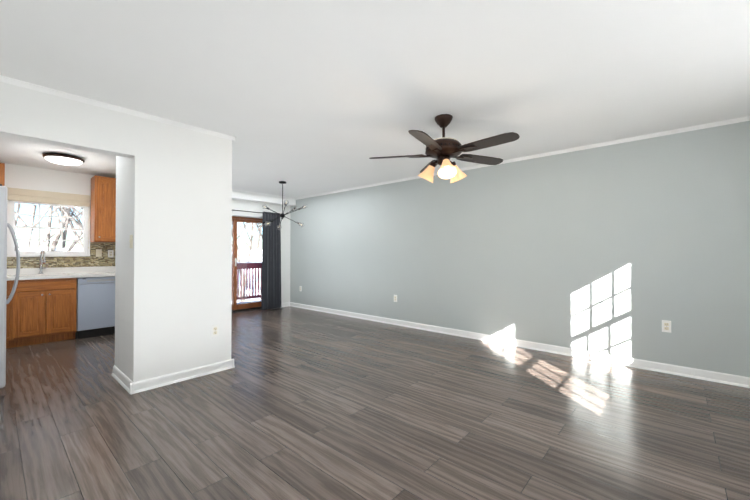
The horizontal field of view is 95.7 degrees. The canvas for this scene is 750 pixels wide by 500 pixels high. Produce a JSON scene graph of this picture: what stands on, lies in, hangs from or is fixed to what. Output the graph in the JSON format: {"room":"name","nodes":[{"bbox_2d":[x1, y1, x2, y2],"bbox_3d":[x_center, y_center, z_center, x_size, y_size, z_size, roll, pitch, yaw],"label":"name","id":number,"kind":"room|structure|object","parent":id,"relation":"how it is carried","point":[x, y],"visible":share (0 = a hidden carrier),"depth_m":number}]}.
{"room":"living room","nodes":[
{"label":"living room","id":0,"kind":"room"},
{"bbox_2d":[5,163,113,268],"bbox_3d":[-4.925,0.033,4.836,0.150,2.420,2.390,0,-1,42],"label":"wall","id":1,"kind":"structure","parent":0,"point":[29,178],"depth_m":4.93},
{"bbox_2d":[0,163,4,185],"bbox_3d":[-5.090,-0.627,4.245,0.370,0.991,0.615,0,-1,42],"label":"upper cabinet","id":2,"kind":"object","parent":1,"relation":"attached to","point":[2,173],"visible":0.44,"depth_m":4.38},
{"bbox_2d":[7,201,89,256],"bbox_3d":[-4.768,-0.305,4.975,0.185,0.805,0.900,0,-1,42],"label":"kitchen window","id":3,"kind":"structure","parent":1,"relation":"in","point":[33,255],"depth_m":4.96},
{"bbox_2d":[7,187,89,248],"bbox_3d":[-4.712,-0.435,4.921,0.058,0.822,0.903,0,-1,42],"label":"window shade","id":4,"kind":"object","parent":3,"relation":"attached to","point":[27,195],"visible":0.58,"depth_m":4.90},
{"bbox_2d":[7,242,114,268],"bbox_3d":[-4.621,0.069,5.058,0.009,0.378,1.645,0,-1,42],"label":"backsplash","id":5,"kind":"structure","parent":1,"relation":"attached to","point":[92,260],"depth_m":5.14},
{"bbox_2d":[96,249,101,256],"bbox_3d":[-4.346,0.047,5.346,0.016,0.117,0.072,0,-1,42],"label":"light switch","id":6,"kind":"object","parent":5,"relation":"attached to","point":[98,252],"visible":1,"depth_m":5.35},
{"bbox_2d":[108,250,113,256],"bbox_3d":[-4.249,0.058,5.461,0.008,0.117,0.072,0,-1,42],"label":"electrical outlet","id":7,"kind":"object","parent":5,"relation":"attached to","point":[110,253],"visible":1,"depth_m":5.46},
{"bbox_2d":[90,175,115,242],"bbox_3d":[-4.109,-0.618,5.353,0.370,0.991,0.525,0,-1,42],"label":"upper cabinet","id":8,"kind":"object","parent":1,"relation":"attached to","point":[103,212],"visible":0.69,"depth_m":5.14},
{"bbox_2d":[0,82,231,381],"bbox_3d":[-2.643,0.014,2.783,0.670,2.420,2.680,0,-1,42],"label":"wall","id":9,"kind":"structure","parent":0,"point":[173,285],"depth_m":3.11},
{"bbox_2d":[0,75,235,140],"bbox_3d":[-2.372,-1.179,2.573,0.028,0.036,2.708,0,-1,42],"label":"crown molding","id":10,"kind":"structure","parent":9,"relation":"attached to","point":[23,84],"depth_m":2.77},
{"bbox_2d":[112,365,131,390],"bbox_3d":[-2.335,1.182,3.128,0.660,0.089,0.026,0,-1,42],"label":"baseboard","id":11,"kind":"structure","parent":9,"relation":"attached to","point":[125,382],"depth_m":3.13},
{"bbox_2d":[129,235,132,247],"bbox_3d":[-2.141,-0.074,2.973,0.072,0.117,0.016,0,-1,42],"label":"light switch","id":12,"kind":"object","parent":9,"relation":"attached to","point":[131,241],"visible":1,"depth_m":2.96},
{"bbox_2d":[128,359,234,394],"bbox_3d":[-1.778,1.183,3.224,0.026,0.089,0.909,0,-1,42],"label":"baseboard","id":13,"kind":"structure","parent":9,"relation":"attached to","point":[143,385],"depth_m":3.16},
{"bbox_2d":[211,324,218,336],"bbox_3d":[-1.613,0.815,3.426,0.008,0.117,0.072,0,-1,42],"label":"electrical outlet","id":14,"kind":"object","parent":9,"relation":"attached to","point":[214,330],"visible":1,"depth_m":3.42},
{"bbox_2d":[232,199,289,302],"bbox_3d":[-2.965,0.050,6.741,0.300,2.420,2.820,0,-1,42],"label":"wall","id":15,"kind":"structure","parent":0,"point":[242,205],"depth_m":7.54},
{"bbox_2d":[232,216,261,311],"bbox_3d":[-2.914,0.287,6.907,0.122,1.946,1.794,0,-1,42],"label":"sliding door","id":16,"kind":"structure","parent":15,"relation":"in","point":[236,307],"depth_m":6.99},
{"bbox_2d":[232,210,280,309],"bbox_3d":[-2.777,0.219,6.620,0.138,2.050,2.320,0,-1,42],"label":"curtain","id":17,"kind":"object","parent":15,"relation":"hanging from","point":[271,269],"visible":0.85,"depth_m":7.22},
{"bbox_2d":[0,306,749,499],"bbox_3d":[-0.955,1.278,3.161,8.300,0.100,5.800,0,-1,42],"label":"floor","id":18,"kind":"structure","parent":0,"point":[295,403],"depth_m":2.38},
{"bbox_2d":[0,184,19,387],"bbox_3d":[-3.723,0.333,2.910,0.900,1.784,0.942,0,-1,42],"label":"fridge","id":19,"kind":"object","parent":18,"relation":"on","point":[4,224],"visible":1,"depth_m":2.88},
{"bbox_2d":[6,278,76,347],"bbox_3d":[-4.621,0.810,4.558,0.640,0.856,0.865,0,-1,42],"label":"base cabinet","id":20,"kind":"object","parent":18,"relation":"on","point":[39,311],"visible":0.92,"depth_m":4.43},
{"bbox_2d":[7,266,114,280],"bbox_3d":[-4.431,0.420,4.789,0.623,0.325,1.498,0,-1,42],"label":"countertop","id":21,"kind":"structure","parent":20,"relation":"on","point":[51,273],"depth_m":4.87},
{"bbox_2d":[38,249,48,273],"bbox_3d":[-4.662,0.164,4.785,0.215,0.355,0.109,0,-1,42],"label":"faucet","id":22,"kind":"object","parent":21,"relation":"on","point":[41,263],"visible":1,"depth_m":4.80},
{"bbox_2d":[75,276,114,338],"bbox_3d":[-4.144,0.818,5.123,0.599,0.852,0.600,0,-1,42],"label":"dishwasher","id":23,"kind":"object","parent":18,"relation":"on","point":[95,317],"visible":0.65,"depth_m":4.85},
{"bbox_2d":[0,0,749,197],"bbox_3d":[-0.955,-1.242,3.184,8.300,0.100,5.800,0,-1,42],"label":"ceiling","id":24,"kind":"structure","parent":0,"point":[301,98],"depth_m":2.30},
{"bbox_2d":[42,153,84,165],"bbox_3d":[-3.920,-1.134,4.285,0.396,0.097,0.396,0,-1,42],"label":"kitchen ceiling light","id":25,"kind":"object","parent":24,"relation":"attached to","point":[62,159],"visible":1,"depth_m":4.19},
{"bbox_2d":[232,192,295,205],"bbox_3d":[-2.778,-1.082,6.585,0.200,0.160,2.820,0,-1,42],"label":"soffit","id":26,"kind":"structure","parent":24,"relation":"attached to","point":[254,198],"depth_m":6.98},
{"bbox_2d":[232,189,294,199],"bbox_3d":[-2.705,-1.140,6.495,0.030,0.045,2.780,0,-1,42],"label":"crown molding","id":27,"kind":"structure","parent":26,"relation":"attached to","point":[233,190],"depth_m":6.93},
{"bbox_2d":[256,181,307,229],"bbox_3d":[-1.583,-0.770,5.819,0.818,0.797,0.818,0,-1,42],"label":"chandelier","id":28,"kind":"object","parent":24,"relation":"hanging from","point":[282,215],"visible":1,"depth_m":5.81},
{"bbox_2d":[369,114,519,182],"bbox_3d":[0.634,-0.904,3.017,1.279,0.578,1.300,0,-1,42],"label":"ceiling fan","id":29,"kind":"object","parent":24,"relation":"hanging from","point":[443,150],"visible":1,"depth_m":2.95},
{"bbox_2d":[290,121,749,376],"bbox_3d":[0.917,0.037,5.287,8.300,2.420,0.150,0,-1,42],"label":"wall","id":30,"kind":"structure","parent":0,"point":[625,249],"depth_m":3.99},
{"bbox_2d":[288,302,749,387],"bbox_3d":[0.964,1.200,5.118,7.720,0.089,0.026,0,-1,42],"label":"baseboard","id":31,"kind":"structure","parent":30,"relation":"attached to","point":[724,378],"depth_m":3.97},
{"bbox_2d":[295,116,749,199],"bbox_3d":[1.038,-1.153,5.072,7.520,0.045,0.028,0,-1,42],"label":"crown molding","id":32,"kind":"structure","parent":30,"relation":"attached to","point":[737,120],"depth_m":3.85},
{"bbox_2d":[662,320,670,332],"bbox_3d":[2.920,0.765,3.402,0.072,0.117,0.008,0,-1,42],"label":"electrical outlet","id":33,"kind":"object","parent":30,"relation":"attached to","point":[666,325],"visible":1,"depth_m":3.40},
{"label":"outside","id":34,"kind":"structure","parent":0,"visible":0},
{"bbox_3d":[-14.877,4.417,13.054,280.000,0.200,240.000,0,-1,42],"label":"ground","id":35,"kind":"structure","parent":34,"visible":0},
{"bbox_2d":[15,203,261,301],"bbox_3d":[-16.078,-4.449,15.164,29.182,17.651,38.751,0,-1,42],"label":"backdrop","id":36,"kind":"object","parent":35,"relation":"on","point":[66,221],"depth_m":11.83},
{"bbox_2d":[19,248,261,302],"bbox_3d":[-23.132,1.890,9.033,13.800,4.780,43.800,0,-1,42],"label":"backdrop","id":37,"kind":"object","parent":35,"relation":"on","point":[252,257],"depth_m":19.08},
{"bbox_2d":[237,262,261,303],"bbox_3d":[-3.663,2.295,7.886,1.970,3.950,3.500,0,-1,42],"label":"deck","id":38,"kind":"object","parent":35,"relation":"on","point":[254,265],"depth_m":9.40}
]}

